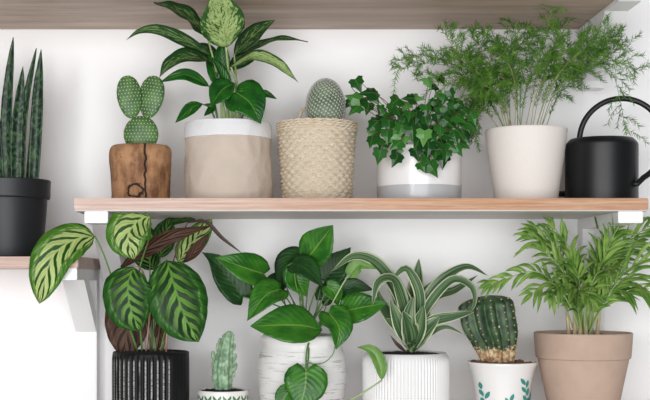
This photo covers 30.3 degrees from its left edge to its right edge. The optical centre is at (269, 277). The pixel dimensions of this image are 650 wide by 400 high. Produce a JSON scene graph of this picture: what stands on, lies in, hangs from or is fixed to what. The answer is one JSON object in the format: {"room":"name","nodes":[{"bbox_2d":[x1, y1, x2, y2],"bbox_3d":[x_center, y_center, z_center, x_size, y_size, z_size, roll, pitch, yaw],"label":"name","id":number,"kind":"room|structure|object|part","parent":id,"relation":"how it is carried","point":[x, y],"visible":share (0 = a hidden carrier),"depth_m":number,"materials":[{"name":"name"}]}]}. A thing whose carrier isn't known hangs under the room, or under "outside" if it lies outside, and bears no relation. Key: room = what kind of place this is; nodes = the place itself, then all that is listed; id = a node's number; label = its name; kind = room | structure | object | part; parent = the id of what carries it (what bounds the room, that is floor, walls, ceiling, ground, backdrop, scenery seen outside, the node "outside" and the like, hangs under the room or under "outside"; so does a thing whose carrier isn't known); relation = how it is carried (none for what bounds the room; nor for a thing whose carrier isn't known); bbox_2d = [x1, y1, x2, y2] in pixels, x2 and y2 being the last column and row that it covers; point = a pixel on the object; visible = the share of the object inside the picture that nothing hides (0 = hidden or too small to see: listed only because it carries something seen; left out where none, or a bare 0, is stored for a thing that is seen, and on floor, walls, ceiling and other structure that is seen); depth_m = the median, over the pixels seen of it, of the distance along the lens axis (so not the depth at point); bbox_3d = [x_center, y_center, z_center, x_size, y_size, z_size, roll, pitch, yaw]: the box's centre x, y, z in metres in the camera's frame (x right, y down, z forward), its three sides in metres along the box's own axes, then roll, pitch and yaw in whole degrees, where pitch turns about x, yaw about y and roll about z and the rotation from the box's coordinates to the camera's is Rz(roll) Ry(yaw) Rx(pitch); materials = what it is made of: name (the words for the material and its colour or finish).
{"room":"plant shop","nodes":[
{"label":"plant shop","id":0,"kind":"room"},
{"bbox_2d":[109,143,170,197],"bbox_3d":[-0.212,-0.169,1.960,0.101,0.092,0.102,0,0,0],"label":"pot","id":1,"kind":"object","parent":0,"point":[137,170],"depth_m":1.92,"materials":[{"name":"brown wood"}]},
{"bbox_2d":[112,349,188,399],"bbox_3d":[-0.195,0.192,1.960,0.126,0.145,0.127,0,0,0],"label":"pot","id":2,"kind":"object","parent":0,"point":[137,374],"depth_m":1.91,"materials":[{"name":"black ceramic"}]},
{"bbox_2d":[197,387,248,399],"bbox_3d":[-0.077,0.223,1.960,0.084,0.082,0.084,0,0,0],"label":"pot","id":3,"kind":"object","parent":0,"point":[213,393],"depth_m":1.93,"materials":[{"name":"white ceramic"}]},
{"bbox_2d":[257,333,346,399],"bbox_3d":[0.052,0.179,1.960,0.146,0.172,0.146,0,0,0],"label":"pot","id":4,"kind":"object","parent":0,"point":[326,351],"depth_m":1.91,"materials":[{"name":"white ceramic"}]},
{"bbox_2d":[277,122,356,197],"bbox_3d":[0.077,-0.186,1.960,0.130,0.126,0.131,0,0,0],"label":"basket","id":5,"kind":"object","parent":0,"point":[317,159],"depth_m":1.91,"materials":[{"name":"beige wicker"}]},
{"bbox_2d":[0,0,649,399],"bbox_3d":[0.150,0.150,2.150,5.500,2.700,0.100,0,0,0],"label":"wall","id":6,"kind":"structure","parent":0,"point":[83,118],"depth_m":2.10,"materials":[{"name":"white paint"}]},
{"bbox_2d":[0,257,100,268],"bbox_3d":[-0.648,-0.024,1.975,0.704,0.018,0.250,0,0,0],"label":"wooden shelf","id":7,"kind":"object","parent":6,"relation":"attached to","point":[5,262],"visible":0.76,"depth_m":1.85,"materials":[{"name":"brown wood"}]},
{"bbox_2d":[0,37,50,256],"bbox_3d":[-0.428,-0.219,1.960,0.138,0.372,0.138,0,0,0],"label":"snake plant","id":8,"kind":"object","parent":7,"relation":"on","point":[23,201],"visible":0.94,"depth_m":1.96,"materials":[{"name":"green plant"}]},
{"bbox_3d":[-0.428,-0.082,1.960,0.126,0.098,0.126,0,0,0],"label":"pot","id":9,"kind":"part","parent":8,"relation":"part of","materials":[{"name":"black ceramic"}]},
{"bbox_2d":[62,268,98,399],"bbox_3d":[-0.316,0.125,1.977,0.036,0.280,0.246,0,0,0],"label":"shelf bracket","id":10,"kind":"object","parent":6,"relation":"attached to","point":[81,286],"visible":0.98,"depth_m":2.06,"materials":[{"name":"white paint"}]},
{"bbox_3d":[-0.316,-0.006,1.977,0.036,0.018,0.246,0,0,0],"label":"arm","id":11,"kind":"part","parent":10,"relation":"part of","materials":[{"name":"white paint"}]},
{"bbox_3d":[-0.316,0.134,2.083,0.036,0.262,0.035,0,0,0],"label":"wall leg","id":12,"kind":"part","parent":10,"relation":"part of","materials":[{"name":"white paint"}]},
{"bbox_2d":[85,211,126,285],"bbox_3d":[-0.269,-0.038,1.977,0.036,0.130,0.246,0,0,0],"label":"shelf bracket","id":13,"kind":"object","parent":6,"relation":"attached to","point":[99,220],"visible":0.41,"depth_m":1.97,"materials":[{"name":"white metal"}]},
{"bbox_3d":[-0.269,-0.094,1.977,0.036,0.018,0.246,0,0,0],"label":"arm","id":14,"kind":"part","parent":13,"relation":"part of","materials":[{"name":"white paint"}]},
{"bbox_2d":[0,0,613,28],"bbox_3d":[-0.259,-0.446,1.975,1.683,0.022,0.250,0,0,0],"label":"wooden shelf","id":15,"kind":"object","parent":6,"relation":"attached to","point":[14,14],"visible":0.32,"depth_m":1.97,"materials":[{"name":"brown wood"}]},
{"bbox_2d":[74,198,647,218],"bbox_3d":[0.141,-0.113,1.975,0.886,0.020,0.250,0,0,0],"label":"wooden shelf","id":16,"kind":"object","parent":6,"relation":"attached to","point":[157,208],"visible":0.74,"depth_m":1.85,"materials":[{"name":"brown wood"}]},
{"bbox_2d":[109,76,170,197],"bbox_3d":[-0.212,-0.227,1.960,0.101,0.207,0.102,0,0,0],"label":"prickly pear cactus","id":17,"kind":"object","parent":16,"relation":"on","point":[140,167],"visible":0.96,"depth_m":1.94,"materials":[{"name":"green plant"}]},
{"bbox_2d":[128,0,307,197],"bbox_3d":[-0.074,-0.281,1.911,0.222,0.316,0.248,0,0,33],"label":"dieffenbachia","id":18,"kind":"object","parent":16,"relation":"on","point":[229,155],"visible":0.98,"depth_m":1.90,"materials":[{"name":"plant"}]},
{"bbox_2d":[276,78,357,197],"bbox_3d":[0.077,-0.224,1.960,0.133,0.202,0.133,0,0,21],"label":"cactus","id":19,"kind":"object","parent":16,"relation":"on","point":[317,150],"visible":0.98,"depth_m":1.91,"materials":[{"name":"wicker"}]},
{"bbox_3d":[0.060,-0.264,1.990,0.035,0.041,0.008,0,0,0],"label":"handle","id":20,"kind":"part","parent":19,"relation":"part of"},
{"bbox_3d":[0.141,-0.104,1.976,0.884,0.002,0.249,0,0,0],"label":"underside panel","id":21,"kind":"part","parent":16,"relation":"part of","materials":[{"name":"white"}]},
{"bbox_2d":[344,75,477,197],"bbox_3d":[0.222,-0.229,1.946,0.208,0.213,0.167,0,0,0],"label":"ivy","id":22,"kind":"object","parent":16,"relation":"on","point":[429,167],"visible":0.94,"depth_m":1.89,"materials":[{"name":"plant"}]},
{"bbox_2d":[387,4,649,197],"bbox_3d":[0.418,-0.279,1.960,0.465,0.311,0.175,0,0,0],"label":"fern","id":23,"kind":"object","parent":16,"relation":"on","point":[526,161],"visible":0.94,"depth_m":1.94,"materials":[{"name":"green plant"}]},
{"bbox_3d":[0.292,-0.297,1.954,0.182,0.113,0.017,0,0,0],"label":"stem","id":24,"kind":"part","parent":23,"relation":"part of","materials":[{"name":"green plant"}]},
{"bbox_3d":[0.332,-0.322,1.953,0.106,0.163,0.004,0,0,0],"label":"stem","id":25,"kind":"part","parent":23,"relation":"part of","materials":[{"name":"green plant"}]},
{"bbox_3d":[0.328,-0.286,1.950,0.169,0.089,0.026,0,0,0],"label":"stem","id":26,"kind":"part","parent":23,"relation":"part of","materials":[{"name":"green plant"}]},
{"bbox_3d":[0.379,-0.303,1.932,0.061,0.124,0.011,0,0,-38],"label":"stem","id":27,"kind":"part","parent":23,"relation":"part of","materials":[{"name":"green plant"}]},
{"bbox_3d":[0.442,-0.337,1.946,0.051,0.192,0.027,0,0,41],"label":"stem","id":28,"kind":"part","parent":23,"relation":"part of","materials":[{"name":"green plant"}]},
{"bbox_3d":[0.438,-0.314,1.950,0.064,0.143,0.008,0,0,24],"label":"stem","id":29,"kind":"part","parent":23,"relation":"part of","materials":[{"name":"green plant"}]},
{"bbox_3d":[0.474,-0.317,1.959,0.095,0.148,0.022,0,0,0],"label":"stem","id":30,"kind":"part","parent":23,"relation":"part of","materials":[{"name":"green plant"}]},
{"bbox_3d":[0.489,-0.320,1.941,0.115,0.157,0.030,0,0,0],"label":"stem","id":31,"kind":"part","parent":23,"relation":"part of","materials":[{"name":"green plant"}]},
{"bbox_3d":[0.501,-0.315,1.944,0.126,0.146,0.042,0,0,0],"label":"stem","id":32,"kind":"part","parent":23,"relation":"part of","materials":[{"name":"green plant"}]},
{"bbox_3d":[0.509,-0.308,1.948,0.154,0.134,0.019,0,0,0],"label":"stem","id":33,"kind":"part","parent":23,"relation":"part of","materials":[{"name":"green plant"}]},
{"bbox_3d":[0.506,-0.285,1.938,0.128,0.108,0.054,0,0,0],"label":"stem","id":34,"kind":"part","parent":23,"relation":"part of","materials":[{"name":"green plant"}]},
{"bbox_3d":[0.530,-0.301,1.973,0.180,0.121,0.034,0,0,0],"label":"stem","id":35,"kind":"part","parent":23,"relation":"part of","materials":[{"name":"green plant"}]},
{"bbox_2d":[559,96,649,197],"bbox_3d":[0.527,-0.210,1.974,0.116,0.173,0.215,0,0,-45],"label":"watering can","id":36,"kind":"object","parent":16,"relation":"on","point":[595,166],"visible":0.8,"depth_m":1.91,"materials":[{"name":"black metal"}]},
{"bbox_3d":[0.470,-0.190,2.006,0.015,0.112,0.089,0,0,-39],"label":"spout","id":37,"kind":"part","parent":36,"relation":"part of","materials":[{"name":"black"}]},
{"bbox_2d":[578,0,641,90],"bbox_3d":[0.557,-0.381,1.977,0.038,0.108,0.246,0,0,0],"label":"shelf bracket","id":38,"kind":"object","parent":6,"relation":"attached to","point":[620,8],"visible":0.49,"depth_m":1.97,"materials":[{"name":"white metal"}]},
{"bbox_3d":[0.557,-0.378,2.083,0.038,0.102,0.035,0,0,0],"label":"wall leg","id":39,"kind":"part","parent":38,"relation":"part of","materials":[{"name":"white paint"}]},
{"bbox_3d":[0.557,-0.432,1.977,0.038,0.006,0.246,0,0,0],"label":"arm","id":40,"kind":"part","parent":38,"relation":"part of","materials":[{"name":"white paint"}]},
{"bbox_2d":[578,211,642,330],"bbox_3d":[0.557,0.067,1.977,0.038,0.340,0.246,0,0,0],"label":"shelf bracket","id":41,"kind":"object","parent":6,"relation":"attached to","point":[622,218],"visible":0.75,"depth_m":1.99,"materials":[{"name":"white metal"}]},
{"bbox_3d":[0.557,0.076,2.083,0.038,0.322,0.035,0,0,0],"label":"wall leg","id":42,"kind":"part","parent":41,"relation":"part of","materials":[{"name":"white paint"}]},
{"bbox_3d":[0.557,-0.094,1.977,0.038,0.018,0.246,0,0,0],"label":"arm","id":43,"kind":"part","parent":41,"relation":"part of","materials":[{"name":"white paint"}]},
{"bbox_3d":[0.206,0.276,1.975,1.056,0.022,0.250,0,0,0],"label":"wooden shelf","id":44,"kind":"object","parent":6,"relation":"attached to","visible":0},
{"bbox_2d":[29,213,240,399],"bbox_3d":[-0.214,0.082,1.930,0.313,0.366,0.186,0,0,0],"label":"calathea","id":45,"kind":"object","parent":44,"relation":"on","point":[174,295],"visible":1,"depth_m":1.89,"materials":[{"name":"green plant"}]},
{"bbox_2d":[197,331,248,399],"bbox_3d":[-0.077,0.176,1.960,0.084,0.178,0.084,0,0,0],"label":"cactus","id":46,"kind":"object","parent":44,"relation":"on","point":[223,369],"visible":1,"depth_m":1.95,"materials":[{"name":"plant"}]},
{"bbox_3d":[-0.076,0.136,1.960,0.036,0.098,0.034,0,0,0],"label":"cactus stem","id":47,"kind":"part","parent":46,"relation":"part of","materials":[{"name":"green plant"}]},
{"bbox_2d":[202,225,386,399],"bbox_3d":[0.038,0.090,1.936,0.300,0.350,0.193,0,0,0],"label":"pothos","id":48,"kind":"object","parent":44,"relation":"on","point":[296,361],"visible":0.99,"depth_m":1.91,"materials":[{"name":"green plant"}]},
{"bbox_2d":[331,251,487,399],"bbox_3d":[0.224,0.111,1.960,0.253,0.308,0.142,0,0,0],"label":"spider plant","id":49,"kind":"object","parent":44,"relation":"on","point":[412,373],"visible":0.94,"depth_m":1.92,"materials":[{"name":"green plant"}]},
{"bbox_2d":[458,295,537,399],"bbox_3d":[0.376,0.146,1.958,0.121,0.237,0.114,0,0,-38],"label":"cactus","id":50,"kind":"object","parent":44,"relation":"on","point":[492,331],"visible":0.96,"depth_m":1.93,"materials":[{"name":"green plant"}]},
{"bbox_2d":[477,214,649,399],"bbox_3d":[0.508,0.081,1.925,0.357,0.367,0.227,0,0,0],"label":"palm","id":51,"kind":"object","parent":44,"relation":"on","point":[582,362],"visible":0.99,"depth_m":1.91,"materials":[{"name":"green plant"}]},
{"bbox_2d":[362,350,449,399],"bbox_3d":[0.222,0.193,1.960,0.142,0.143,0.142,0,0,0],"label":"pot","id":52,"kind":"object","parent":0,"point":[410,374],"depth_m":1.90,"materials":[{"name":"white ceramic"}]},
{"bbox_2d":[377,144,461,197],"bbox_3d":[0.243,-0.167,1.960,0.138,0.089,0.138,0,0,0],"label":"pot","id":53,"kind":"object","parent":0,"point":[403,180],"depth_m":1.90,"materials":[{"name":"ceramic"}]},
{"bbox_2d":[467,359,537,399],"bbox_3d":[0.379,0.200,1.960,0.114,0.128,0.114,0,0,0],"label":"pot","id":54,"kind":"object","parent":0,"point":[492,379],"depth_m":1.92,"materials":[{"name":"white ceramic"}]},
{"bbox_2d":[485,125,567,197],"bbox_3d":[0.418,-0.183,1.960,0.133,0.119,0.133,0,0,0],"label":"pot","id":55,"kind":"object","parent":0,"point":[526,161],"depth_m":1.91,"materials":[{"name":"white ceramic"}]},
{"bbox_2d":[534,330,632,399],"bbox_3d":[0.511,0.176,1.960,0.158,0.176,0.158,0,0,0],"label":"pot","id":56,"kind":"object","parent":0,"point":[573,364],"depth_m":1.90,"materials":[{"name":"beige ceramic"}]}
]}

